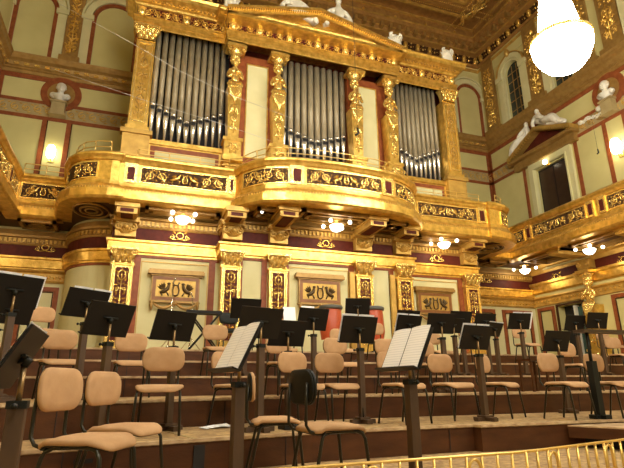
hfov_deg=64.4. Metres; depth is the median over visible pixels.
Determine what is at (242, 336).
sheet music
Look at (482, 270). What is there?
trim
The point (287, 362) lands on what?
chair
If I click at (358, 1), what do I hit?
trim
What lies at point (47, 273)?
trim
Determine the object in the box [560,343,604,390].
chair
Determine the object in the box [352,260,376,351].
pilaster
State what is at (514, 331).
chair
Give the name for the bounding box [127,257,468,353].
trim
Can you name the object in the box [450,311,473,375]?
music stand
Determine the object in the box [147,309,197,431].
music stand
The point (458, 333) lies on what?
chair
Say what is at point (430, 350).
chair
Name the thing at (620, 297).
trim
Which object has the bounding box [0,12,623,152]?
trim
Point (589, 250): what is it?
ceiling lamp
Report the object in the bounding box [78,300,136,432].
music stand
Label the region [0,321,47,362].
sheet music
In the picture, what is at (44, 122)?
trim
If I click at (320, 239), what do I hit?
wreath
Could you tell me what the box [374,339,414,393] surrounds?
chair
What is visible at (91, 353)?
tier
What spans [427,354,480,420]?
chair
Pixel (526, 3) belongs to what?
trim
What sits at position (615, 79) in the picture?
medallion
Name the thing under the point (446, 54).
acroterion
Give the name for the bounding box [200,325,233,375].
chair
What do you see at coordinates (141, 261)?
trim
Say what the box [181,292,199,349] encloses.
microphone stand
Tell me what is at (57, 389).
chair
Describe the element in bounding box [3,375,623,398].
tier
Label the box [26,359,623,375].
tier
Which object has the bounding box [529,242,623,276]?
trim
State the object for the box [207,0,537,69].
ceiling
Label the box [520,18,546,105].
carved pilaster
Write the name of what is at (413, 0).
trim
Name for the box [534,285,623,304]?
trim
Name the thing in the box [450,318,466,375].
music stand
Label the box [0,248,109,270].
trim
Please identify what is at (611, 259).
trim
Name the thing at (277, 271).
pilaster
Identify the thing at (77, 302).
music stand
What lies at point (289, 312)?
page
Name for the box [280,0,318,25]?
seated statue
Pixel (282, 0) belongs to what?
trim
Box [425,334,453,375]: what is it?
chair
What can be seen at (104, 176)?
gallery
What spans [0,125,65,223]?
gallery
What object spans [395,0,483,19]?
trim
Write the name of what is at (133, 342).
chair
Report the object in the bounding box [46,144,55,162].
wall lamp
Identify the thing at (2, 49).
trim
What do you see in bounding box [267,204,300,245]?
bracket
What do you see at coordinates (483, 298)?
trim
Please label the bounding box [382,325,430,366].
sheet music
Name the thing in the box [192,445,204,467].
dark gap
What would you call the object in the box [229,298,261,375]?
music stand
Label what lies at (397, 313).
sheet music
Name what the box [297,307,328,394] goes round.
music stand
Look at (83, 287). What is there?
sheet music
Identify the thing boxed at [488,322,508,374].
music stand
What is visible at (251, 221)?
trim
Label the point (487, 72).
carved pilaster
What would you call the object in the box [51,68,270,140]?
cable
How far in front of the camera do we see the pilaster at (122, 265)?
11.77 m
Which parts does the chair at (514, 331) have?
backrest, seat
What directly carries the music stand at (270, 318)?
on the tier at (386, 438)
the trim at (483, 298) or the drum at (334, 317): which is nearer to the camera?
the drum at (334, 317)
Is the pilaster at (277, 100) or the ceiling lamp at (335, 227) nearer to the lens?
the ceiling lamp at (335, 227)
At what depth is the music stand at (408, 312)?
9.65 m
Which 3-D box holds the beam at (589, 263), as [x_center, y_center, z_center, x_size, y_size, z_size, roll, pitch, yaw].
[8.609,0.844,16.434,1.530,0.580,0.545,5,-18,-19]
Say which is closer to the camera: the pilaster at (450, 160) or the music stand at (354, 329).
the music stand at (354, 329)
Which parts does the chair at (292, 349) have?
leg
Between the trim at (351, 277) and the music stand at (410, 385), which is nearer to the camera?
the music stand at (410, 385)
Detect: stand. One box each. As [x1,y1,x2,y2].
[0,273,44,402]
[0,306,33,396]
[0,324,48,467]
[58,287,110,399]
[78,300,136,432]
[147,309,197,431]
[161,278,176,346]
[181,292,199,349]
[186,310,221,348]
[207,324,262,467]
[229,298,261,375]
[238,305,283,432]
[266,320,306,420]
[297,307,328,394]
[337,315,377,423]
[345,298,369,361]
[375,327,433,467]
[393,314,422,392]
[396,310,419,375]
[427,313,455,392]
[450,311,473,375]
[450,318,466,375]
[456,325,498,421]
[474,313,495,374]
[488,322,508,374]
[507,313,530,374]
[540,330,578,413]
[562,315,587,374]
[573,329,623,418]
[585,312,614,374]
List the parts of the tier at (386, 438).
hand slot, joint strip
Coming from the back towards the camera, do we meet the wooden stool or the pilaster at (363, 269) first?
the pilaster at (363, 269)
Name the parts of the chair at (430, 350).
backrest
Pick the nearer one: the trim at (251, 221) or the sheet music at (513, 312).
the sheet music at (513, 312)
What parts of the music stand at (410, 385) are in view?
rod, post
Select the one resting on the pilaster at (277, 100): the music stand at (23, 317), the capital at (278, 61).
the capital at (278, 61)
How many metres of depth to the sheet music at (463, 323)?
6.37 m
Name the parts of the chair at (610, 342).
backrest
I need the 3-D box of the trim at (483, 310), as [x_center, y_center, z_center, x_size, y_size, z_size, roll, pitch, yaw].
[7.031,3.786,17.922,2.630,2.080,0.040,5,-18,-19]
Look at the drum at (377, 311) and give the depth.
11.81 m
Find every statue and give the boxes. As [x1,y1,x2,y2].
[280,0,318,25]
[323,0,352,27]
[508,122,529,155]
[531,109,566,126]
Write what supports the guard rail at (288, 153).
on the gallery at (104, 176)
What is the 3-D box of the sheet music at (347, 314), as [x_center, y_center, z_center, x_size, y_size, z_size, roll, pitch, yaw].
[0.555,1.184,6.247,0.465,0.330,0.149,7,-19,-24]
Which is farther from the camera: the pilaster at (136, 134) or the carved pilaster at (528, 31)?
the carved pilaster at (528, 31)
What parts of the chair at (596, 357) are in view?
backrest, leg, seat, leg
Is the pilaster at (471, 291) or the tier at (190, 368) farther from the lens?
the pilaster at (471, 291)
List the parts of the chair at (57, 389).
leg, backrest, leg, leg, seat, leg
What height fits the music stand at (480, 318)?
1.241 m
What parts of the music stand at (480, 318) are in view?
post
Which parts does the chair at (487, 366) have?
backrest, leg, leg, seat, leg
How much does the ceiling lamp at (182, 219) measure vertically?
0.350 m
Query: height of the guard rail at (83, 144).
0.353 m
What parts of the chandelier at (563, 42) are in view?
lamp shade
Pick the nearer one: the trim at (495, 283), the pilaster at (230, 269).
the pilaster at (230, 269)
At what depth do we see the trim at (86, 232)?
13.31 m
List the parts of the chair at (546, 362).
backrest, leg, leg, leg, seat, leg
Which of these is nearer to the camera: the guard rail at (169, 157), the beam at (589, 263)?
the guard rail at (169, 157)
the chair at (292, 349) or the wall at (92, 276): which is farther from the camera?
the wall at (92, 276)
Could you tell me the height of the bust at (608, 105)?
1.240 m
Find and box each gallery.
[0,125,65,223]
[54,150,516,258]
[483,179,623,262]
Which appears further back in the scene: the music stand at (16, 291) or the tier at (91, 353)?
the tier at (91, 353)
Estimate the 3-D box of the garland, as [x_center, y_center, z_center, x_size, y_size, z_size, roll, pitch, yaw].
[9.615,-4.088,16.930,0.190,0.370,1.295,5,-18,-19]
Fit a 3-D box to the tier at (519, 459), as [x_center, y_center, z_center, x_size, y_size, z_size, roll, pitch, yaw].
[3.138,2.531,4.403,19.320,0.873,3.407,8,-19,-25]
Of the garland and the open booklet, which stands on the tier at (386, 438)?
the open booklet
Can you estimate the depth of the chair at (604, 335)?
12.30 m
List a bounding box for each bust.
[48,83,70,119]
[597,80,619,117]
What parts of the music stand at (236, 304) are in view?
post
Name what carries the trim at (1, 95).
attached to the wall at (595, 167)
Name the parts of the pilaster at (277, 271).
panel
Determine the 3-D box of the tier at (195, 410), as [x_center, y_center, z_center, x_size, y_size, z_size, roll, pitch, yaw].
[1.913,2.554,7.429,19.525,0.308,3.947,9,-19,-28]
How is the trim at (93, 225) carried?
attached to the wall at (92, 276)
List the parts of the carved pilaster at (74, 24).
panel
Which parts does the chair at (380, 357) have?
leg, backrest, leg, seat, leg, leg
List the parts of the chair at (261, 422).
leg, backrest, leg, seat, leg, leg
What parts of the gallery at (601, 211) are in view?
panel, panel frame, parapet post, moulding, panel, panel frame, bead moulding, rail, parapet post, parapet post, panel frame, panel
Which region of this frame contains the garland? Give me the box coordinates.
[578,105,600,124]
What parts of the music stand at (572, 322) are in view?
post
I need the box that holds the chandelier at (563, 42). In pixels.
[529,0,594,75]
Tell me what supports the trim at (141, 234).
attached to the wall at (92, 276)
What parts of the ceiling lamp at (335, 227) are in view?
lamp shade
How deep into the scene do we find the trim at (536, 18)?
21.91 m
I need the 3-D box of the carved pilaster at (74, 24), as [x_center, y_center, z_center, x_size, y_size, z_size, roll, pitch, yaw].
[-8.290,-7.548,17.343,0.640,3.740,0.200,5,-18,-19]
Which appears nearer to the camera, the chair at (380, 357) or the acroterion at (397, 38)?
the chair at (380, 357)
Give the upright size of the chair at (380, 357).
0.838 m
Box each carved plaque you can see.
[148,268,204,310]
[294,272,344,308]
[413,286,454,319]
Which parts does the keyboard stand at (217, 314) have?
leg, leg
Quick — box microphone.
[352,0,359,135]
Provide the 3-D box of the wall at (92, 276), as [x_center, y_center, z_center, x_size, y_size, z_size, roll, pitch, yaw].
[-0.097,1.980,14.325,19.100,3.950,2.800,5,-18,-19]
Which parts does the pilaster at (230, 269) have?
panel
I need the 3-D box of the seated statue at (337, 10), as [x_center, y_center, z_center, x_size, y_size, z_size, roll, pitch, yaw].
[0.821,-7.070,15.814,1.197,1.390,0.570,4,-17,-14]
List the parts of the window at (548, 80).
pane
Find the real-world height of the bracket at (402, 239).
0.700 m
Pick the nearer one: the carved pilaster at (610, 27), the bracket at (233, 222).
the bracket at (233, 222)
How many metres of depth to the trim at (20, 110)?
16.65 m
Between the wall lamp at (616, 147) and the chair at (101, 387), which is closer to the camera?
the chair at (101, 387)
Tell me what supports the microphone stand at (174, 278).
on the tier at (91, 353)
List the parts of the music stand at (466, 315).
post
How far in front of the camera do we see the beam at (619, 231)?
14.07 m
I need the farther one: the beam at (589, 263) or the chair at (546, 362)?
the beam at (589, 263)
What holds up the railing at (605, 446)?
on the tier at (519, 459)
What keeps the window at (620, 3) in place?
in the wall at (595, 167)
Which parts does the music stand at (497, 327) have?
post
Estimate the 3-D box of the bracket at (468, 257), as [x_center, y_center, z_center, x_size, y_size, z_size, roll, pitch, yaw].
[4.933,0.562,15.207,0.600,0.700,0.770,5,-18,-19]
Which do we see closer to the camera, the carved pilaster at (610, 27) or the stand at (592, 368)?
the stand at (592, 368)
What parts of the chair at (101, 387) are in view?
leg, backrest, leg, seat, leg, leg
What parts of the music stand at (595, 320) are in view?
post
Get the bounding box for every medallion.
[40,78,81,110]
[592,71,623,106]
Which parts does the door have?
glass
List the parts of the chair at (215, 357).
leg, seat, backrest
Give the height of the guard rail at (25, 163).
0.353 m
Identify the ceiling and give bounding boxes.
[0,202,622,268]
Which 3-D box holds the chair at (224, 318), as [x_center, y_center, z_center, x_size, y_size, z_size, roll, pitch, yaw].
[-1.709,2.052,10.427,0.455,0.838,0.500,7,-19,-24]
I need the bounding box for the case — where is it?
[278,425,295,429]
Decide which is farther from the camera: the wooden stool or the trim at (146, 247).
the trim at (146, 247)
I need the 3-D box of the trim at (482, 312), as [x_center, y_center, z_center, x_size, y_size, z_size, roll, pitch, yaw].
[7.029,3.802,17.922,2.370,1.850,0.030,5,-18,-19]
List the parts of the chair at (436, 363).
leg, backrest, leg, seat, leg, leg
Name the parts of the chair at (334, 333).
backrest, seat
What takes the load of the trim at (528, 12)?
attached to the wall at (34, 20)
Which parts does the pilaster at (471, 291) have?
panel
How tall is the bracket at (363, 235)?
0.700 m
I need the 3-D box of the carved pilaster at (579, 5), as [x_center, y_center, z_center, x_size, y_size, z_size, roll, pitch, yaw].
[9.620,-7.526,17.879,0.200,3.740,0.928,5,-18,-19]
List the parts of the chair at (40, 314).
backrest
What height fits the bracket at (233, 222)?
0.700 m
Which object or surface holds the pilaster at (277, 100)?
attached to the pipe organ
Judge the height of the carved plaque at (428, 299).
1.021 m
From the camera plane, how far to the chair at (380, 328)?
10.45 m
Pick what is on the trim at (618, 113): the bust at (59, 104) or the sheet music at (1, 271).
the bust at (59, 104)
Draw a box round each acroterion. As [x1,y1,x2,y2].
[224,0,239,5]
[388,31,401,43]
[441,47,453,60]
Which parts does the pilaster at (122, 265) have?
panel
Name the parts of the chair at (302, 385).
leg, backrest, leg, seat, leg, leg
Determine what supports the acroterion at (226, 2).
on the pipe organ
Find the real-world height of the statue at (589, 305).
3.107 m
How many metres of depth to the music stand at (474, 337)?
6.34 m
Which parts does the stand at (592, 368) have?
post, post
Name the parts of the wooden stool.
leg, seat, leg, leg, leg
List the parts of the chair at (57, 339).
leg, seat, backrest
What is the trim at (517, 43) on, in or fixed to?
attached to the wall at (595, 167)
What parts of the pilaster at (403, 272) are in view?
panel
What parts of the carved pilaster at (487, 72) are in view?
panel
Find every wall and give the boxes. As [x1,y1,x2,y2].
[0,0,12,31]
[0,0,490,201]
[0,219,540,354]
[479,0,623,412]
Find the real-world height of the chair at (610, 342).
0.838 m
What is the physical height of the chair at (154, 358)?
0.838 m
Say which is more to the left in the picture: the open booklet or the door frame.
the open booklet
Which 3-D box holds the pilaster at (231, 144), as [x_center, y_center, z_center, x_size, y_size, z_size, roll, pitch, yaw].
[-2.234,-3.732,14.100,0.575,3.741,0.518,5,-18,-19]
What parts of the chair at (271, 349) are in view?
leg, leg, backrest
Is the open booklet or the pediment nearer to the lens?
the open booklet
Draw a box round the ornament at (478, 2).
[458,0,489,26]
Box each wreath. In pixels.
[34,243,55,251]
[169,230,190,240]
[317,238,334,247]
[429,253,443,261]
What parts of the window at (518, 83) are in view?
gold arch moulding, pane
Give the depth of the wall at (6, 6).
16.16 m
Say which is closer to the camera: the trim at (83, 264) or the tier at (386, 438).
the tier at (386, 438)
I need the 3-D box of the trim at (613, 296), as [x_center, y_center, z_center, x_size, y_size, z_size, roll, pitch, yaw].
[1.442,1.412,9.937,19.100,2.260,11.750,5,-18,-19]
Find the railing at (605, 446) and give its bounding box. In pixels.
[279,438,623,467]
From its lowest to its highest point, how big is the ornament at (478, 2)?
0.276 m
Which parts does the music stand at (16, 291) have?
post, rod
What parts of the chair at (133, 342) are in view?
seat, backrest, leg, leg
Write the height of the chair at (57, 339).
0.838 m
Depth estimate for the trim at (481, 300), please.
18.35 m
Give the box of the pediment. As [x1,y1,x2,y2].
[507,123,578,172]
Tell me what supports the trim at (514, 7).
attached to the wall at (34, 20)
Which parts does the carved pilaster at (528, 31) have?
panel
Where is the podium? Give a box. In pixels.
[568,423,623,448]
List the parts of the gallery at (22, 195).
panel frame, parapet post, panel frame, bead moulding, moulding, rail, panel frame, panel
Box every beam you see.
[546,248,595,269]
[612,226,623,235]
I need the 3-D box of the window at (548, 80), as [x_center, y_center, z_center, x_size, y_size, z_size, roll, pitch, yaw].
[9.277,-7.048,18.770,0.434,3.350,1.780,5,-18,-19]
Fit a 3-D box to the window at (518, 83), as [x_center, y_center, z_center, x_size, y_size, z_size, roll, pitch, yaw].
[8.481,-6.383,20.934,0.434,3.350,1.780,5,-18,-19]
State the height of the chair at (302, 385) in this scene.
0.838 m
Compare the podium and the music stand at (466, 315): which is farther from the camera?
the music stand at (466, 315)
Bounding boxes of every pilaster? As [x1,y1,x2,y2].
[58,0,86,61]
[100,246,138,347]
[118,21,160,156]
[216,249,245,346]
[220,41,246,164]
[265,253,291,350]
[266,51,289,156]
[343,67,367,165]
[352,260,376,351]
[377,74,403,174]
[392,263,416,310]
[435,87,470,199]
[461,273,486,353]
[480,57,502,136]
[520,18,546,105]
[571,0,598,73]
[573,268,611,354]
[593,0,623,55]
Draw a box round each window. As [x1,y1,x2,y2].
[495,49,530,123]
[541,70,573,92]
[616,0,623,33]
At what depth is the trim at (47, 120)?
15.99 m
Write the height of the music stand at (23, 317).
1.179 m
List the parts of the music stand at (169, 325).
post, rod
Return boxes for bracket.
[113,200,139,238]
[220,205,248,241]
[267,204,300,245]
[352,215,388,252]
[391,225,420,255]
[458,238,486,265]
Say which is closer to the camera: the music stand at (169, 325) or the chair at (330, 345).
the music stand at (169, 325)
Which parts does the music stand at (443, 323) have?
post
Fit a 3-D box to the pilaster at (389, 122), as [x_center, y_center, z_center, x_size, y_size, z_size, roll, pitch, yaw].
[2.502,-3.282,15.703,0.575,3.741,0.518,5,-18,-19]
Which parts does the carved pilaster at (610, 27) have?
panel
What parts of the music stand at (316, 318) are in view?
post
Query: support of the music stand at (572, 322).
on the tier at (193, 385)
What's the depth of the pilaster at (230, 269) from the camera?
12.11 m
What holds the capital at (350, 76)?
on the pilaster at (354, 116)
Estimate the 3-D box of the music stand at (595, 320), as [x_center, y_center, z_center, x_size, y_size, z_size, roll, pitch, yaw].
[6.247,2.361,10.664,0.500,1.328,0.340,3,-17,-10]
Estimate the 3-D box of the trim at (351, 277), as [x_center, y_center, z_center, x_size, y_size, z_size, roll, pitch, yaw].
[1.655,2.294,13.255,1.360,2.500,0.120,5,-18,-19]
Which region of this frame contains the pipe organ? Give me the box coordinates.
[126,0,466,196]
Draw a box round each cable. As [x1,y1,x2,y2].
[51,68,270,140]
[64,6,292,118]
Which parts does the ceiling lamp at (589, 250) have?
lamp shade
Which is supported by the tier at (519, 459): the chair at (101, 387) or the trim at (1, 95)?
the chair at (101, 387)
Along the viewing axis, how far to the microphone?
10.04 m
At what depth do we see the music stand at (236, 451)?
2.99 m
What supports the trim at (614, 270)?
attached to the wall at (595, 167)
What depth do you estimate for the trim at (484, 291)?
18.39 m
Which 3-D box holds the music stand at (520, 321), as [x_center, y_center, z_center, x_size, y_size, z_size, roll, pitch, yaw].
[4.277,2.231,10.035,0.500,1.241,0.340,4,-17,-13]
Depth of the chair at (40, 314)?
7.96 m
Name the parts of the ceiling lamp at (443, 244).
lamp shade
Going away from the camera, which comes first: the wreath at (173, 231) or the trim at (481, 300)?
the wreath at (173, 231)
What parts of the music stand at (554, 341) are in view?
post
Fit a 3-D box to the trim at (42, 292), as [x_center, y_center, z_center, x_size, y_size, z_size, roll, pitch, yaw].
[-8.131,2.361,12.790,2.370,1.850,0.030,5,-18,-19]
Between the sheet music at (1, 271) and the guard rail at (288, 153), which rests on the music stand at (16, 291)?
the sheet music at (1, 271)
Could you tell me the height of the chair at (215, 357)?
0.838 m
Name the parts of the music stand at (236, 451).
post, rod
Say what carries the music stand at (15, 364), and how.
on the tier at (519, 459)
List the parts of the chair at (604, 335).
backrest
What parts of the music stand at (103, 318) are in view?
post, rod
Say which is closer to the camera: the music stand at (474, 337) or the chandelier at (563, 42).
the music stand at (474, 337)
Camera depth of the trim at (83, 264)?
12.65 m
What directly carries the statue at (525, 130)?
on the pediment
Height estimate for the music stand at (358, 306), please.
1.266 m
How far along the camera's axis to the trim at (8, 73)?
17.19 m
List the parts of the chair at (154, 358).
leg, leg, seat, backrest, leg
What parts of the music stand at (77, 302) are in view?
post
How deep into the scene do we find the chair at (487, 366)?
6.78 m
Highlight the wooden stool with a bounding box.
[516,358,550,391]
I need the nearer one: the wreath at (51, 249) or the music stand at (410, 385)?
the music stand at (410, 385)
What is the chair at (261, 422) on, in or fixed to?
on the tier at (519, 459)
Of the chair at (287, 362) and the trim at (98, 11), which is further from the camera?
the trim at (98, 11)
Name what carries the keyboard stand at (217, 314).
on the tier at (91, 353)
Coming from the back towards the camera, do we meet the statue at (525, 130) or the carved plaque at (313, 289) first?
the statue at (525, 130)
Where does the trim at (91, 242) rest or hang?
attached to the wall at (92, 276)
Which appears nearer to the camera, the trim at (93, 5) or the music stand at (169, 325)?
the music stand at (169, 325)
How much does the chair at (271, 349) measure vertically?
0.838 m
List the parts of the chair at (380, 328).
backrest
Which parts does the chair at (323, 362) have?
leg, leg, backrest, seat, leg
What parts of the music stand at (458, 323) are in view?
post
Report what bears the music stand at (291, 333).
on the tier at (386, 438)
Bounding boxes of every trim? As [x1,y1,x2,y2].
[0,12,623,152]
[0,42,484,145]
[0,65,623,155]
[0,74,623,218]
[0,93,623,173]
[0,95,623,181]
[0,109,623,184]
[0,202,623,267]
[0,221,111,247]
[0,229,110,245]
[0,237,106,258]
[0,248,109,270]
[0,267,64,283]
[8,0,484,136]
[8,0,485,132]
[11,287,58,345]
[16,292,52,340]
[38,120,72,173]
[65,263,109,274]
[106,237,479,277]
[110,209,460,256]
[112,226,474,266]
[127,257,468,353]
[135,261,459,348]
[203,0,537,64]
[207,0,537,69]
[207,0,538,64]
[257,0,530,53]
[267,0,524,50]
[282,0,519,48]
[323,0,509,38]
[348,272,396,348]
[350,0,502,31]
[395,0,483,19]
[413,0,492,29]
[449,0,468,4]
[463,16,537,73]
[475,264,531,279]
[477,15,537,81]
[477,261,531,281]
[479,280,534,298]
[480,279,530,289]
[480,296,534,308]
[481,300,533,304]
[482,309,537,354]
[482,312,534,354]
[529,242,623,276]
[529,261,623,294]
[531,252,623,283]
[534,279,623,307]
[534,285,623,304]
[537,292,623,354]
[540,297,623,353]
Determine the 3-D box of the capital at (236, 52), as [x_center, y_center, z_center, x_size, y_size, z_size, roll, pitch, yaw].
[-2.248,-5.243,14.566,0.448,0.295,0.447,-9,-19,25]
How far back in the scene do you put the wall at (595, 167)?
17.41 m
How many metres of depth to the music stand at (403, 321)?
8.26 m
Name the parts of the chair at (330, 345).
backrest, leg, seat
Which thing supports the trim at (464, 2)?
attached to the wall at (34, 20)
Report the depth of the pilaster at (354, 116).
15.21 m
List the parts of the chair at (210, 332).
leg, leg, seat, backrest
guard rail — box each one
[24,163,64,174]
[76,140,112,152]
[137,149,229,165]
[229,147,407,177]
[416,186,478,200]
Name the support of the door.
in the wall at (595, 167)
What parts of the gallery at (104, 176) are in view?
panel, panel frame, parapet post, panel, panel frame, parapet post, panel, panel frame, rail, bead moulding, parapet post, panel, panel frame, parapet post, panel, panel frame, panel, panel frame, parapet post, panel frame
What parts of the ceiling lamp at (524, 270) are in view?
lamp shade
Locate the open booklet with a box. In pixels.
[199,423,229,428]
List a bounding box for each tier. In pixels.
[0,346,623,363]
[0,390,623,441]
[0,410,623,467]
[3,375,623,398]
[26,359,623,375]
[261,446,623,467]
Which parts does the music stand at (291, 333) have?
post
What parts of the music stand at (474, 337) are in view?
post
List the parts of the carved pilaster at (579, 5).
panel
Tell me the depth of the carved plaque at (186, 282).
12.19 m
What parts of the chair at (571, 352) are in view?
backrest, seat, leg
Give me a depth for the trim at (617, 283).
16.98 m
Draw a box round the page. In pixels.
[283,307,295,320]
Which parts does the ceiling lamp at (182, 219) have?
lamp shade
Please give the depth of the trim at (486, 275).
18.59 m
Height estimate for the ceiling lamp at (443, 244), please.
0.350 m
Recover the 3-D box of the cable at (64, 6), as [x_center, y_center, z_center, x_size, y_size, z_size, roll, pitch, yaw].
[-2.346,-3.071,8.951,4.182,1.445,0.006,5,-18,-19]
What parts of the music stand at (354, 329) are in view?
post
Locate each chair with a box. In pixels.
[27,306,58,358]
[28,367,135,467]
[31,329,77,398]
[79,371,162,467]
[113,333,149,397]
[131,347,184,435]
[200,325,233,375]
[206,351,233,425]
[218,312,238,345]
[245,372,304,467]
[264,339,290,395]
[265,348,297,375]
[277,352,328,421]
[287,369,369,467]
[314,353,364,421]
[323,338,356,394]
[329,329,356,375]
[366,323,383,361]
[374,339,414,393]
[376,352,432,424]
[417,342,454,392]
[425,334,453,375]
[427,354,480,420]
[458,333,476,362]
[474,355,526,418]
[512,329,542,362]
[536,353,597,420]
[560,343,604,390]
[582,354,623,418]
[595,334,623,363]
[604,337,623,371]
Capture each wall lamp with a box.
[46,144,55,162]
[610,138,623,157]
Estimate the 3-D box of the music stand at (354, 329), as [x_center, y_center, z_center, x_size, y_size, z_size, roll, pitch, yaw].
[0.601,1.653,6.089,0.500,1.266,0.340,7,-19,-24]
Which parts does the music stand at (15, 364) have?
post, knob, rod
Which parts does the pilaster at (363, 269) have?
panel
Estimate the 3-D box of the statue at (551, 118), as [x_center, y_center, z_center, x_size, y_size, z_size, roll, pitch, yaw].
[8.873,-4.429,18.652,0.528,1.212,1.459,5,-18,-19]
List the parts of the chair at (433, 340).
backrest, seat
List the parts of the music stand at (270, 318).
post, rod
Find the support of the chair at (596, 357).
on the tier at (386, 438)
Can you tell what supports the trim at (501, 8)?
attached to the wall at (34, 20)
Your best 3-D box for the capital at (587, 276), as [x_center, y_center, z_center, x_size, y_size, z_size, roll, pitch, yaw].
[9.116,1.444,16.380,0.480,0.245,0.476,-8,-18,22]
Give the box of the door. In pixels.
[555,300,591,354]
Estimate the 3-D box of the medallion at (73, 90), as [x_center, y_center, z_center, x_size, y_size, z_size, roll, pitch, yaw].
[-8.359,-4.653,16.513,1.240,1.240,0.050,5,-18,-19]
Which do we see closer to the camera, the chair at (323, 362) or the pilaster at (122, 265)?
the chair at (323, 362)
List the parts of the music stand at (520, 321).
post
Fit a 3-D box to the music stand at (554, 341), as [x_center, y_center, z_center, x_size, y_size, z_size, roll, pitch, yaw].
[3.929,2.151,7.769,0.500,1.241,0.340,5,-18,-19]
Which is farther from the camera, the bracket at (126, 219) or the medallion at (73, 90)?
the medallion at (73, 90)
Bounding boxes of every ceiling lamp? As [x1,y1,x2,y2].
[169,209,196,224]
[321,218,351,231]
[429,236,458,248]
[512,264,537,273]
[574,243,604,254]
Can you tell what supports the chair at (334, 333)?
on the tier at (193, 385)
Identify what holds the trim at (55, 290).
attached to the wall at (92, 276)
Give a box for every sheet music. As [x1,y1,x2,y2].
[0,270,46,307]
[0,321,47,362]
[75,285,111,301]
[215,322,259,367]
[338,313,373,340]
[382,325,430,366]
[394,313,419,331]
[458,323,488,346]
[513,312,532,328]
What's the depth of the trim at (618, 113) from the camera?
16.47 m
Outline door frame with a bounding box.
[528,144,588,269]
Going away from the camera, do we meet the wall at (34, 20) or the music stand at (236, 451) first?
the music stand at (236, 451)
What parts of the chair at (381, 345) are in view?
backrest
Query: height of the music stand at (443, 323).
1.241 m
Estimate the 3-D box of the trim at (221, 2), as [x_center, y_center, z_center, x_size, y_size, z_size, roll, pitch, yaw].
[3.731,-13.072,7.242,18.996,0.370,29.348,5,-18,-19]
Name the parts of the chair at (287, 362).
leg, backrest, leg, seat, leg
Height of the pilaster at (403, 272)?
2.523 m
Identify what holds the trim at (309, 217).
attached to the wall at (92, 276)

